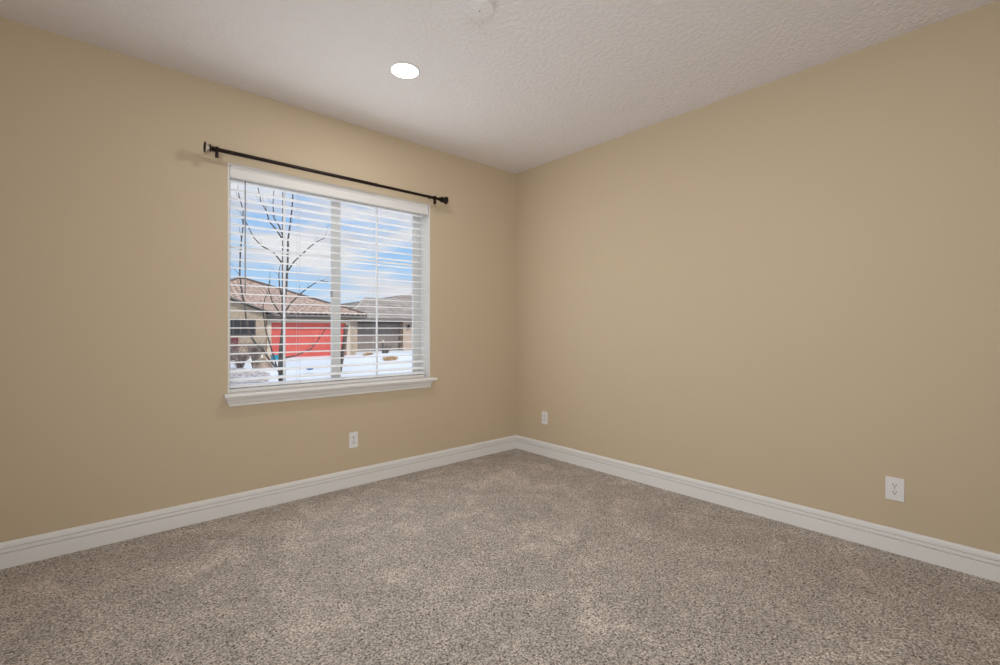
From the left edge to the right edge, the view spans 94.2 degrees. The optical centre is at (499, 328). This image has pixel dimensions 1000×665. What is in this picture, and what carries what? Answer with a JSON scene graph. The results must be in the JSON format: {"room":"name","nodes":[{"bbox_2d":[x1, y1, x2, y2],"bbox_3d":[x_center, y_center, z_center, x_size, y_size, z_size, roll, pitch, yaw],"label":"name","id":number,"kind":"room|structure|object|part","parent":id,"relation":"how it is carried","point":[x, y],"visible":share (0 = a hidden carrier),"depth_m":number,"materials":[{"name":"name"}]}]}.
{"room":"empty bedroom","nodes":[
{"label":"empty bedroom","id":0,"kind":"room"},
{"bbox_2d":[0,16,515,542],"bbox_3d":[-1.545,-0.181,3.263,4.400,2.740,0.190,0,0,-42],"label":"wall","id":1,"kind":"structure","parent":0,"point":[114,209],"depth_m":2.74,"materials":[{"name":"beige paint"}]},
{"bbox_2d":[0,435,515,569],"bbox_3d":[-1.470,1.124,3.191,4.383,0.128,0.016,0,0,-42],"label":"baseboard","id":2,"kind":"structure","parent":1,"relation":"attached to","point":[16,552],"depth_m":2.91,"materials":[{"name":"white paint"}]},
{"bbox_2d":[203,141,447,203],"bbox_3d":[-1.140,-1.095,3.413,1.780,0.092,0.122,0,0,-42],"label":"curtain rod","id":3,"kind":"object","parent":1,"relation":"attached to","point":[206,147],"visible":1,"depth_m":3.21,"materials":[{"name":"black metal"}]},
{"bbox_2d":[223,162,437,406],"bbox_3d":[-1.206,-0.283,3.521,1.586,1.560,0.246,0,0,-42],"label":"window","id":4,"kind":"structure","parent":1,"relation":"in","point":[233,399],"depth_m":3.58,"materials":[{"name":"white paint"}]},
{"bbox_3d":[-1.561,-0.310,3.352,0.755,1.438,0.020,0,0,-42],"label":"sash","id":5,"kind":"part","parent":4,"relation":"part of","materials":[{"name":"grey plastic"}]},
{"bbox_3d":[-1.275,-0.323,3.591,1.516,1.472,0.050,0,0,-42],"label":"frame","id":6,"kind":"part","parent":4,"relation":"part of","materials":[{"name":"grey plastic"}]},
{"bbox_2d":[230,164,428,392],"bbox_3d":[-1.202,-0.319,3.501,1.488,1.464,0.114,0,0,-42],"label":"window blind","id":7,"kind":"object","parent":4,"relation":"attached to","point":[245,174],"visible":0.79,"depth_m":3.40,"materials":[{"name":"white plastic"}]},
{"bbox_3d":[-1.220,0.402,3.514,1.474,0.022,0.066,0,0,-42],"label":"rail","id":8,"kind":"part","parent":7,"relation":"part of","materials":[{"name":"white plastic"}]},
{"bbox_3d":[-0.995,-0.306,3.715,0.001,1.390,0.068,0,0,-42],"label":"ladder cord","id":9,"kind":"part","parent":7,"relation":"part of","materials":[{"name":"white fabric"}]},
{"bbox_3d":[-1.189,0.425,3.502,1.586,0.023,0.195,0,0,-42],"label":"sill","id":10,"kind":"part","parent":4,"relation":"part of","materials":[{"name":"white paint"}]},
{"bbox_3d":[-1.009,-0.310,3.811,0.760,1.438,0.023,0,0,-42],"label":"sash","id":11,"kind":"part","parent":4,"relation":"part of","materials":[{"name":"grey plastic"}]},
{"bbox_2d":[349,431,357,447],"bbox_3d":[-1.108,0.840,3.518,0.070,0.118,0.008,0,0,-42],"label":"wall outlet","id":12,"kind":"object","parent":1,"relation":"attached to","point":[353,436],"visible":1,"depth_m":3.52,"materials":[{"name":"white plastic"}]},
{"bbox_2d":[0,0,996,173],"bbox_3d":[0.045,-1.676,1.472,4.780,0.250,4.980,0,0,-42],"label":"ceiling","id":13,"kind":"structure","parent":0,"point":[528,85],"depth_m":2.59,"materials":[{"name":"white paint"}]},
{"bbox_2d":[390,62,419,78],"bbox_3d":[-0.569,-1.546,2.784,0.180,0.008,0.180,0,0,-42],"label":"recessed light","id":14,"kind":"object","parent":13,"relation":"in","point":[405,70],"visible":1,"depth_m":2.78,"materials":[{"name":"white plastic"}]},
{"bbox_2d":[465,0,493,20],"bbox_3d":[-0.099,-1.539,2.240,0.143,0.022,0.143,0,0,-42],"label":"cover plate","id":15,"kind":"object","parent":13,"relation":"attached to","point":[479,10],"visible":1,"depth_m":2.23,"materials":[{"name":"white paint"}]},
{"bbox_2d":[0,448,999,664],"bbox_3d":[0.045,1.289,1.472,4.780,0.200,4.980,0,0,-42],"label":"floor","id":16,"kind":"structure","parent":0,"point":[515,556],"depth_m":2.13,"materials":[{"name":"carpet"}]},
{"bbox_2d":[516,0,999,553],"bbox_3d":[1.698,-0.181,3.067,0.190,2.740,4.790,0,0,-42],"label":"wall","id":17,"kind":"structure","parent":0,"point":[787,289],"depth_m":2.81,"materials":[{"name":"beige paint"}]},
{"bbox_2d":[542,411,547,424],"bbox_3d":[0.418,0.833,4.358,0.008,0.118,0.070,0,0,-42],"label":"wall outlet","id":18,"kind":"object","parent":17,"relation":"attached to","point":[544,414],"visible":1,"depth_m":4.35,"materials":[{"name":"white plastic"}]},
{"bbox_2d":[516,435,999,582],"bbox_3d":[1.678,1.124,2.934,0.016,0.128,4.583,0,0,-42],"label":"baseboard","id":19,"kind":"structure","parent":17,"relation":"attached to","point":[984,564],"depth_m":2.79,"materials":[{"name":"white paint"}]},
{"bbox_2d":[885,476,903,501],"bbox_3d":[2.096,0.850,2.469,0.008,0.122,0.078,0,0,-42],"label":"wall outlet","id":20,"kind":"object","parent":17,"relation":"attached to","point":[894,487],"visible":1,"depth_m":2.47,"materials":[{"name":"white plastic"}]},
{"bbox_2d":[890,490,898,495],"bbox_3d":[2.095,0.870,2.467,0.002,0.028,0.034,0,0,-42],"label":"receptacle","id":21,"kind":"object","parent":20,"relation":"attached to","point":[892,492],"depth_m":2.47,"materials":[{"name":"grey plastic"}]},
{"bbox_2d":[890,482,898,487],"bbox_3d":[2.095,0.831,2.467,0.002,0.028,0.034,0,0,-42],"label":"receptacle","id":22,"kind":"object","parent":20,"relation":"attached to","point":[892,484],"depth_m":2.47,"materials":[{"name":"grey plastic"}]},
{"label":"outside","id":23,"kind":"structure","parent":0,"visible":0},
{"bbox_2d":[230,350,411,381],"bbox_3d":[-7.802,1.508,28.676,52.000,0.556,46.000,0,0,-42],"label":"snowy ground","id":24,"kind":"structure","parent":23,"point":[393,352],"depth_m":21.07,"materials":[{"name":"white snow"}]},
{"bbox_2d":[230,339,243,360],"bbox_3d":[-13.096,1.062,22.215,1.679,1.444,1.680,0,0,-9],"label":"bare shrub","id":25,"kind":"object","parent":24,"relation":"on","point":[232,349],"visible":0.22,"depth_m":22.33,"materials":[{"name":"brown plant"}]},
{"bbox_2d":[230,349,253,367],"bbox_3d":[-11.140,1.255,20.098,1.358,0.998,1.160,0,0,8],"label":"bare shrub","id":26,"kind":"object","parent":24,"relation":"on","point":[243,357],"visible":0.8,"depth_m":19.95,"materials":[{"name":"brown plant"}]},
{"bbox_2d":[230,368,270,384],"bbox_3d":[-9.142,1.676,16.394,1.895,0.191,6.497,0,0,-28],"label":"gravel","id":27,"kind":"object","parent":24,"relation":"on","point":[257,373],"visible":0.34,"depth_m":16.48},
{"bbox_2d":[239,340,272,360],"bbox_3d":[-12.502,1.137,23.674,1.479,1.226,1.567,0,0,-42],"label":"bare shrub","id":28,"kind":"object","parent":24,"relation":"on","point":[255,357],"visible":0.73,"depth_m":23.55,"materials":[{"name":"brown plant"}]},
{"bbox_2d":[251,357,273,368],"bbox_3d":[-9.752,1.506,19.108,0.821,0.662,0.737,0,0,-42],"label":"boulder","id":29,"kind":"object","parent":24,"relation":"on","point":[255,365],"visible":0.57,"depth_m":18.84,"materials":[{"name":"beige stone"}]},
{"bbox_2d":[231,188,330,380],"bbox_3d":[-6.159,-3.085,13.800,3.177,9.732,1.048,0,0,-2],"label":"bare tree","id":30,"kind":"object","parent":24,"relation":"on","point":[280,357],"visible":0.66,"depth_m":13.69,"materials":[{"name":"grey plant"}]},
{"bbox_2d":[230,277,367,359],"bbox_3d":[-17.469,-0.844,30.201,13.370,5.266,12.380,0,0,-42],"label":"house","id":31,"kind":"structure","parent":24,"relation":"on","point":[290,323],"depth_m":28.11,"materials":[{"name":"beige paint"}]},
{"bbox_3d":[-14.473,1.079,24.984,0.720,1.220,0.070,0,0,-42],"label":"door","id":32,"kind":"part","parent":31,"relation":"part of","materials":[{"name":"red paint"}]},
{"bbox_3d":[-14.092,-0.096,25.262,1.380,0.770,0.020,0,0,-42],"label":"pane","id":33,"kind":"part","parent":31,"relation":"part of","materials":[{"name":"grey glass"}]},
{"bbox_3d":[-11.603,0.569,28.416,4.970,2.240,0.280,0,0,-42],"label":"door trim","id":34,"kind":"part","parent":31,"relation":"part of","materials":[{"name":"red"}]},
{"bbox_2d":[341,325,348,370],"bbox_3d":[-5.762,0.812,16.992,0.451,1.924,0.170,0,0,2],"label":"wooden post","id":35,"kind":"object","parent":24,"relation":"on","point":[343,347],"visible":0.69,"depth_m":16.94,"materials":[{"name":"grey wood"}]},
{"bbox_2d":[341,293,411,351],"bbox_3d":[-9.875,-1.052,49.493,23.594,6.082,23.630,0,0,-42],"label":"house","id":36,"kind":"structure","parent":24,"relation":"on","point":[369,323],"depth_m":36.09,"materials":[{"name":"paint"}]},
{"bbox_2d":[379,344,392,352],"bbox_3d":[-7.055,1.302,28.750,0.903,0.966,1.004,0,0,-42],"label":"bare shrub","id":37,"kind":"object","parent":24,"relation":"on","point":[387,346],"visible":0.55,"depth_m":28.64,"materials":[{"name":"brown plant"}]},
{"bbox_2d":[382,356,397,360],"bbox_3d":[-5.215,1.385,22.080,0.871,0.292,0.705,0,0,-42],"label":"clump","id":38,"kind":"object","parent":24,"relation":"on","point":[391,357],"visible":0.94,"depth_m":21.98,"materials":[{"name":"beige plant"}]}
]}

